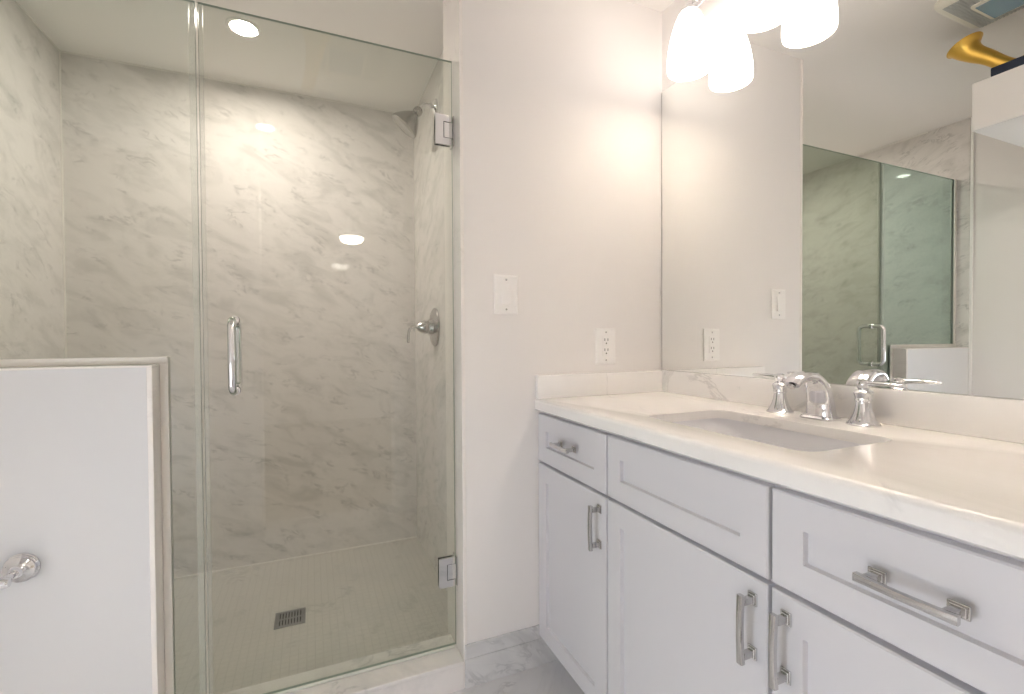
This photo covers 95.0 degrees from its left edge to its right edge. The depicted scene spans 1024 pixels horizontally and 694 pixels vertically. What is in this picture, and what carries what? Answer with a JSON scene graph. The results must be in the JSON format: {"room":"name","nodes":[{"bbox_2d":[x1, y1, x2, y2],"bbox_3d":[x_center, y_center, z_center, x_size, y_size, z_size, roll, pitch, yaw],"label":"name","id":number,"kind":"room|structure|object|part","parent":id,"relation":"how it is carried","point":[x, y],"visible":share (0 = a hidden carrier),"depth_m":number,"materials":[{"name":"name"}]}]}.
{"room":"bathroom","nodes":[
{"label":"bathroom","id":0,"kind":"room"},
{"bbox_2d":[0,0,64,358],"bbox_3d":[-1.682,-0.074,1.460,0.012,2.341,1.167,-1,1,-23],"label":"wall","id":1,"kind":"structure","parent":0,"point":[31,237],"depth_m":1.75,"materials":[{"name":"stone"}]},
{"bbox_2d":[61,52,416,576],"bbox_3d":[-0.926,-0.095,2.484,2.209,2.341,0.120,-1,1,-23],"label":"wall","id":2,"kind":"structure","parent":0,"point":[308,203],"depth_m":2.28,"materials":[{"name":"stone"}]},
{"bbox_2d":[14,0,416,578],"bbox_3d":[-1.030,-0.092,1.847,1.492,2.325,0.969,-1,1,-23],"label":"trim","id":3,"kind":"structure","parent":2,"relation":"attached to","point":[16,1],"depth_m":2.04,"materials":[{"name":"white tile"}]},
{"bbox_2d":[174,537,447,693],"bbox_3d":[-1.042,1.128,1.886,1.712,0.116,1.159,-1,1,-23],"label":"floor","id":4,"kind":"structure","parent":0,"point":[363,601],"depth_m":1.88,"materials":[{"name":"tile"}]},
{"bbox_2d":[274,607,305,629],"bbox_3d":[-0.873,1.067,1.846,0.110,0.005,0.110,-1,1,-23],"label":"shower drain","id":5,"kind":"object","parent":4,"relation":"on","point":[295,616],"visible":1,"depth_m":1.84,"materials":[{"name":"silver metal"}]},
{"bbox_2d":[0,0,661,693],"bbox_3d":[-0.422,-0.082,1.461,2.328,2.341,0.180,-1,1,-23],"label":"wall","id":6,"kind":"structure","parent":0,"point":[562,99],"depth_m":1.53,"materials":[{"name":"white paint"}]},
{"bbox_2d":[0,553,40,589],"bbox_3d":[-1.169,0.506,1.003,0.208,0.066,0.092,-1,1,-23],"label":"paper holder","id":7,"kind":"object","parent":6,"relation":"attached to","point":[21,567],"visible":1,"depth_m":1.06,"materials":[{"name":"silver metal"}]},
{"bbox_3d":[-1.098,0.505,1.018,0.032,0.025,0.064,-1,1,-23],"label":"post","id":8,"kind":"part","parent":7,"relation":"part of","materials":[{"name":"silver metal"}]},
{"bbox_2d":[0,364,164,693],"bbox_3d":[-1.200,0.527,1.116,0.612,0.959,0.146,-1,1,-23],"label":"trim","id":9,"kind":"structure","parent":6,"relation":"attached to","point":[152,370],"depth_m":1.17,"materials":[{"name":"stone"}]},
{"bbox_2d":[197,2,457,693],"bbox_3d":[-0.512,0.037,1.402,0.705,1.918,0.135,-1,1,-23],"label":"shower door","id":10,"kind":"structure","parent":6,"relation":"attached to","point":[447,565],"depth_m":1.43,"materials":[{"name":"clear glass"}]},
{"bbox_3d":[-0.750,0.024,1.260,0.019,0.213,0.062,-1,1,-23],"label":"pull handle","id":11,"kind":"part","parent":10,"relation":"part of","materials":[{"name":"silver metal"}]},
{"bbox_2d":[234,316,240,394],"bbox_3d":[-0.764,0.024,1.294,0.025,0.219,0.019,-1,1,-23],"label":"door handle","id":12,"kind":"object","parent":10,"relation":"in","point":[238,319],"depth_m":1.29,"materials":[{"name":"silver metal"}]},
{"bbox_3d":[-0.779,0.023,1.327,0.019,0.213,0.062,-1,1,-23],"label":"pull handle","id":13,"kind":"part","parent":10,"relation":"part of","materials":[{"name":"silver metal"}]},
{"bbox_3d":[-0.197,-0.700,1.535,0.004,0.095,0.042,-1,1,-23],"label":"wall plate","id":14,"kind":"part","parent":10,"relation":"part of","materials":[{"name":"silver metal"}]},
{"bbox_3d":[-0.188,0.736,1.558,0.004,0.095,0.042,-1,1,-23],"label":"wall plate","id":15,"kind":"part","parent":10,"relation":"part of","materials":[{"name":"silver metal"}]},
{"bbox_2d":[221,634,463,693],"bbox_3d":[-0.829,1.073,1.278,1.409,0.142,0.155,-1,1,-23],"label":"shower curb","id":16,"kind":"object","parent":6,"relation":"attached to","point":[442,672],"depth_m":1.44,"materials":[{"name":"stone"}]},
{"bbox_2d":[0,0,206,693],"bbox_3d":[-1.155,0.046,1.127,0.691,1.920,0.021,-1,1,-23],"label":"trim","id":17,"kind":"structure","parent":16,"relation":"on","point":[165,384],"depth_m":1.23,"materials":[{"name":"clear glass"}]},
{"bbox_3d":[-1.153,0.044,1.128,0.684,1.916,0.010,-1,1,-23],"label":"glass pane","id":18,"kind":"part","parent":17,"relation":"part of","materials":[{"name":"grey"}]},
{"bbox_2d":[443,0,466,687],"bbox_3d":[-0.192,-0.085,1.563,0.012,2.341,0.193,-1,1,-23],"label":"trim","id":19,"kind":"structure","parent":6,"relation":"attached to","point":[452,9],"depth_m":1.53,"materials":[{"name":"stone"}]},
{"bbox_2d":[493,274,517,313],"bbox_3d":[-0.018,-0.171,1.528,0.084,0.128,0.012,-1,1,-23],"label":"light switch","id":20,"kind":"object","parent":6,"relation":"attached to","point":[505,286],"visible":1,"depth_m":1.52,"materials":[{"name":"white plastic"}]},
{"bbox_2d":[465,625,557,688],"bbox_3d":[0.031,1.015,1.569,0.393,0.139,0.006,-1,1,-23],"label":"baseboard","id":21,"kind":"structure","parent":6,"relation":"attached to","point":[486,660],"depth_m":1.54,"materials":[{"name":"stone"}]},
{"bbox_2d":[595,328,614,364],"bbox_3d":[0.337,-0.003,1.684,0.084,0.130,0.008,-1,1,-23],"label":"power outlet","id":22,"kind":"object","parent":6,"relation":"attached to","point":[604,337],"visible":1,"depth_m":1.68,"materials":[{"name":"white plastic"}]},
{"bbox_2d":[602,337,609,345],"bbox_3d":[0.338,-0.021,1.682,0.033,0.033,0.003,-1,1,-23],"label":"receptacle","id":23,"kind":"object","parent":22,"relation":"attached to","point":[605,340],"depth_m":1.68,"materials":[{"name":"white plastic"}]},
{"bbox_2d":[602,347,609,355],"bbox_3d":[0.338,0.015,1.682,0.033,0.033,0.003,-1,1,-23],"label":"receptacle","id":24,"kind":"object","parent":22,"relation":"attached to","point":[605,350],"depth_m":1.68,"materials":[{"name":"white plastic"}]},
{"bbox_2d":[17,0,674,111],"bbox_3d":[-0.380,-1.298,1.163,2.457,0.100,2.949,-1,1,-23],"label":"ceiling","id":25,"kind":"structure","parent":0,"point":[160,34],"depth_m":1.92,"materials":[{"name":"white paint"}]},
{"bbox_2d":[225,17,260,37],"bbox_3d":[-1.054,-1.252,1.840,0.124,0.006,0.124,-1,1,-23],"label":"recessed light","id":26,"kind":"object","parent":25,"relation":"in","point":[243,27],"visible":1,"depth_m":1.84,"materials":[{"name":"white plastic"}]},
{"bbox_2d":[413,50,446,590],"bbox_3d":[-0.016,-0.097,2.270,0.705,2.341,0.989,-1,1,-23],"label":"wall","id":27,"kind":"structure","parent":0,"point":[429,229],"depth_m":2.25,"materials":[{"name":"stone"}]},
{"bbox_2d":[392,98,437,138],"bbox_3d":[-0.436,-1.022,2.087,0.190,0.181,0.128,-1,1,-23],"label":"showerhead","id":28,"kind":"object","parent":27,"relation":"attached to","point":[407,121],"visible":1,"depth_m":2.06,"materials":[{"name":"silver metal"}]},
{"bbox_3d":[-0.383,-1.067,2.091,0.082,0.047,0.023,-1,1,-23],"label":"arm","id":29,"kind":"part","parent":28,"relation":"part of","materials":[{"name":"silver metal"}]},
{"bbox_2d":[407,308,439,345],"bbox_3d":[-0.415,-0.091,2.138,0.132,0.176,0.176,-1,1,-23],"label":"shower valve","id":30,"kind":"object","parent":27,"relation":"attached to","point":[431,326],"visible":1,"depth_m":2.12,"materials":[{"name":"silver metal"}]},
{"bbox_3d":[-0.428,-0.070,2.133,0.102,0.102,0.060,-1,1,-23],"label":"lever","id":31,"kind":"part","parent":30,"relation":"part of","materials":[{"name":"silver metal"}]},
{"bbox_2d":[449,660,584,693],"bbox_3d":[-0.112,1.151,0.610,2.457,0.100,1.660,-1,1,-23],"label":"floor","id":32,"kind":"structure","parent":0,"point":[552,677],"depth_m":1.51,"materials":[{"name":"stone"}]},
{"bbox_2d":[538,412,612,693],"bbox_3d":[0.394,0.649,1.503,0.564,0.868,0.399,-1,1,-23],"label":"base cabinet","id":33,"kind":"object","parent":32,"relation":"on","point":[573,468],"visible":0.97,"depth_m":1.38,"materials":[{"name":"white paint"}]},
{"bbox_3d":[0.139,0.298,1.433,0.026,0.018,0.022,-1,1,-23],"label":"mounting post","id":34,"kind":"part","parent":33,"relation":"part of","materials":[{"name":"silver metal"}]},
{"bbox_3d":[0.138,0.299,1.389,0.012,0.012,0.105,-1,1,-23],"label":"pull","id":35,"kind":"part","parent":33,"relation":"part of","materials":[{"name":"silver metal"}]},
{"bbox_3d":[0.170,0.299,1.359,0.026,0.018,0.022,-1,1,-23],"label":"mounting post","id":36,"kind":"part","parent":33,"relation":"part of","materials":[{"name":"silver metal"}]},
{"bbox_3d":[0.174,0.304,1.405,0.019,0.158,0.395,-1,1,-23],"label":"drawer","id":37,"kind":"part","parent":33,"relation":"part of","materials":[{"name":"white paint"}]},
{"bbox_3d":[0.206,0.478,1.236,0.012,0.119,0.012,-1,1,-23],"label":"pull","id":38,"kind":"part","parent":33,"relation":"part of","materials":[{"name":"silver metal"}]},
{"bbox_3d":[0.222,0.431,1.242,0.026,0.022,0.018,-1,1,-23],"label":"mounting post","id":39,"kind":"part","parent":33,"relation":"part of","materials":[{"name":"silver metal"}]},
{"bbox_3d":[0.223,0.525,1.244,0.026,0.022,0.018,-1,1,-23],"label":"mounting post","id":40,"kind":"part","parent":33,"relation":"part of","materials":[{"name":"silver metal"}]},
{"bbox_2d":[608,434,777,693],"bbox_3d":[0.566,0.655,1.102,0.564,0.868,0.469,-1,1,-23],"label":"base cabinet","id":41,"kind":"object","parent":32,"relation":"on","point":[690,584],"visible":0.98,"depth_m":0.97,"materials":[{"name":"white paint"}]},
{"bbox_3d":[0.346,0.310,1.004,0.019,0.158,0.464,-1,1,-23],"label":"false drawer","id":42,"kind":"part","parent":41,"relation":"part of","materials":[{"name":"white paint"}]},
{"bbox_3d":[0.391,0.484,0.803,0.012,0.119,0.012,-1,1,-23],"label":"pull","id":43,"kind":"part","parent":41,"relation":"part of","materials":[{"name":"silver metal"}]},
{"bbox_3d":[0.408,0.531,0.811,0.026,0.022,0.018,-1,1,-23],"label":"mounting post","id":44,"kind":"part","parent":41,"relation":"part of","materials":[{"name":"silver metal"}]},
{"bbox_3d":[0.407,0.437,0.809,0.026,0.022,0.018,-1,1,-23],"label":"mounting post","id":45,"kind":"part","parent":41,"relation":"part of","materials":[{"name":"silver metal"}]},
{"bbox_2d":[768,485,1023,693],"bbox_3d":[0.740,0.660,0.696,0.564,0.868,0.411,-1,1,-23],"label":"base cabinet","id":46,"kind":"object","parent":32,"relation":"on","point":[863,602],"visible":0.99,"depth_m":0.63,"materials":[{"name":"white paint"}]},
{"bbox_3d":[0.416,0.485,0.746,0.012,0.119,0.012,-1,1,-23],"label":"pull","id":47,"kind":"part","parent":46,"relation":"part of","materials":[{"name":"silver metal"}]},
{"bbox_2d":[535,370,1023,560],"bbox_3d":[0.585,0.158,1.076,0.543,0.119,1.324,-1,1,-23],"label":"countertop","id":48,"kind":"structure","parent":46,"relation":"on","point":[944,464],"depth_m":0.90,"materials":[{"name":"stone"}]},
{"bbox_2d":[672,418,863,451],"bbox_3d":[0.552,0.283,1.072,0.312,0.158,0.483,-1,1,-23],"label":"sink","id":49,"kind":"object","parent":48,"relation":"in","point":[788,439],"visible":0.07,"depth_m":1.18,"materials":[{"name":"white ceramic"}]},
{"bbox_2d":[753,371,904,427],"bbox_3d":[0.724,0.118,1.150,0.150,0.118,0.367,-1,1,-23],"label":"faucet","id":50,"kind":"object","parent":48,"relation":"on","point":[820,402],"visible":1,"depth_m":1.13,"materials":[{"name":"silver metal"}]},
{"bbox_3d":[0.709,0.082,1.290,0.030,0.024,0.095,-1,1,-23],"label":"lever","id":51,"kind":"part","parent":50,"relation":"part of","materials":[{"name":"silver metal"}]},
{"bbox_3d":[0.722,0.134,1.262,0.067,0.083,0.067,-1,1,-23],"label":"handle","id":52,"kind":"part","parent":50,"relation":"part of","materials":[{"name":"silver metal"}]},
{"bbox_3d":[0.726,0.118,1.144,0.140,0.118,0.082,-1,1,-23],"label":"spout","id":53,"kind":"part","parent":50,"relation":"part of","materials":[{"name":"silver metal"}]},
{"bbox_3d":[0.803,0.137,1.071,0.067,0.083,0.067,-1,1,-23],"label":"handle","id":54,"kind":"part","parent":50,"relation":"part of","materials":[{"name":"silver metal"}]},
{"bbox_3d":[0.815,0.086,1.041,0.030,0.024,0.095,-1,1,-23],"label":"lever","id":55,"kind":"part","parent":50,"relation":"part of","materials":[{"name":"silver metal"}]},
{"bbox_3d":[0.432,0.531,0.754,0.026,0.022,0.018,-1,1,-23],"label":"mounting post","id":56,"kind":"part","parent":46,"relation":"part of","materials":[{"name":"silver metal"}]},
{"bbox_3d":[0.432,0.437,0.752,0.026,0.022,0.018,-1,1,-23],"label":"mounting post","id":57,"kind":"part","parent":46,"relation":"part of","materials":[{"name":"silver metal"}]},
{"bbox_3d":[0.483,0.309,0.629,0.026,0.018,0.022,-1,1,-23],"label":"mounting post","id":58,"kind":"part","parent":46,"relation":"part of","materials":[{"name":"silver metal"}]},
{"bbox_3d":[0.522,0.698,0.604,0.019,0.590,0.406,-1,1,-23],"label":"door","id":59,"kind":"part","parent":46,"relation":"part of","materials":[{"name":"white paint"}]},
{"bbox_3d":[0.484,0.310,0.582,0.012,0.012,0.112,-1,1,-23],"label":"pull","id":60,"kind":"part","parent":46,"relation":"part of","materials":[{"name":"silver metal"}]},
{"bbox_3d":[0.517,0.310,0.549,0.026,0.018,0.022,-1,1,-23],"label":"mounting post","id":61,"kind":"part","parent":46,"relation":"part of","materials":[{"name":"silver metal"}]},
{"bbox_2d":[662,0,1023,399],"bbox_3d":[0.955,-0.083,1.050,0.120,2.341,1.660,-1,1,-23],"label":"wall","id":62,"kind":"structure","parent":0,"point":[719,16],"depth_m":1.55,"materials":[{"name":"white paint"}]},
{"bbox_2d":[667,0,712,81],"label":"vanity light","id":63,"kind":"object","parent":62,"relation":"attached to","point":[690,57],"depth_m":1.48,"materials":[{"name":"white glass"}]},
{"bbox_3d":[0.573,-0.989,1.516,0.138,0.187,0.138,-1,1,-23],"label":"lamp shade","id":64,"kind":"part","parent":63,"relation":"part of","materials":[{"name":"white glass"}]},
{"bbox_2d":[736,0,793,32],"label":"vanity light","id":65,"kind":"object","parent":62,"relation":"attached to","point":[752,16],"depth_m":1.32,"materials":[{"name":"white glass"}]},
{"bbox_3d":[0.680,-0.985,1.266,0.138,0.187,0.138,-1,1,-23],"label":"lamp shade","id":66,"kind":"part","parent":65,"relation":"part of","materials":[{"name":"white glass"}]},
{"bbox_2d":[662,0,1023,398],"bbox_3d":[0.827,-0.429,1.177,0.006,1.048,1.314,-1,1,-23],"label":"wall mirror","id":67,"kind":"object","parent":62,"relation":"attached to","point":[843,180],"visible":1,"depth_m":1.15,"materials":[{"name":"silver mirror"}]},
{"bbox_2d":[662,370,1023,443],"bbox_3d":[0.830,0.136,1.170,0.019,0.081,1.304,-1,1,-23],"label":"backsplash","id":68,"kind":"structure","parent":62,"relation":"attached to","point":[1001,419],"depth_m":1.05,"materials":[{"name":"stone"}]}
]}

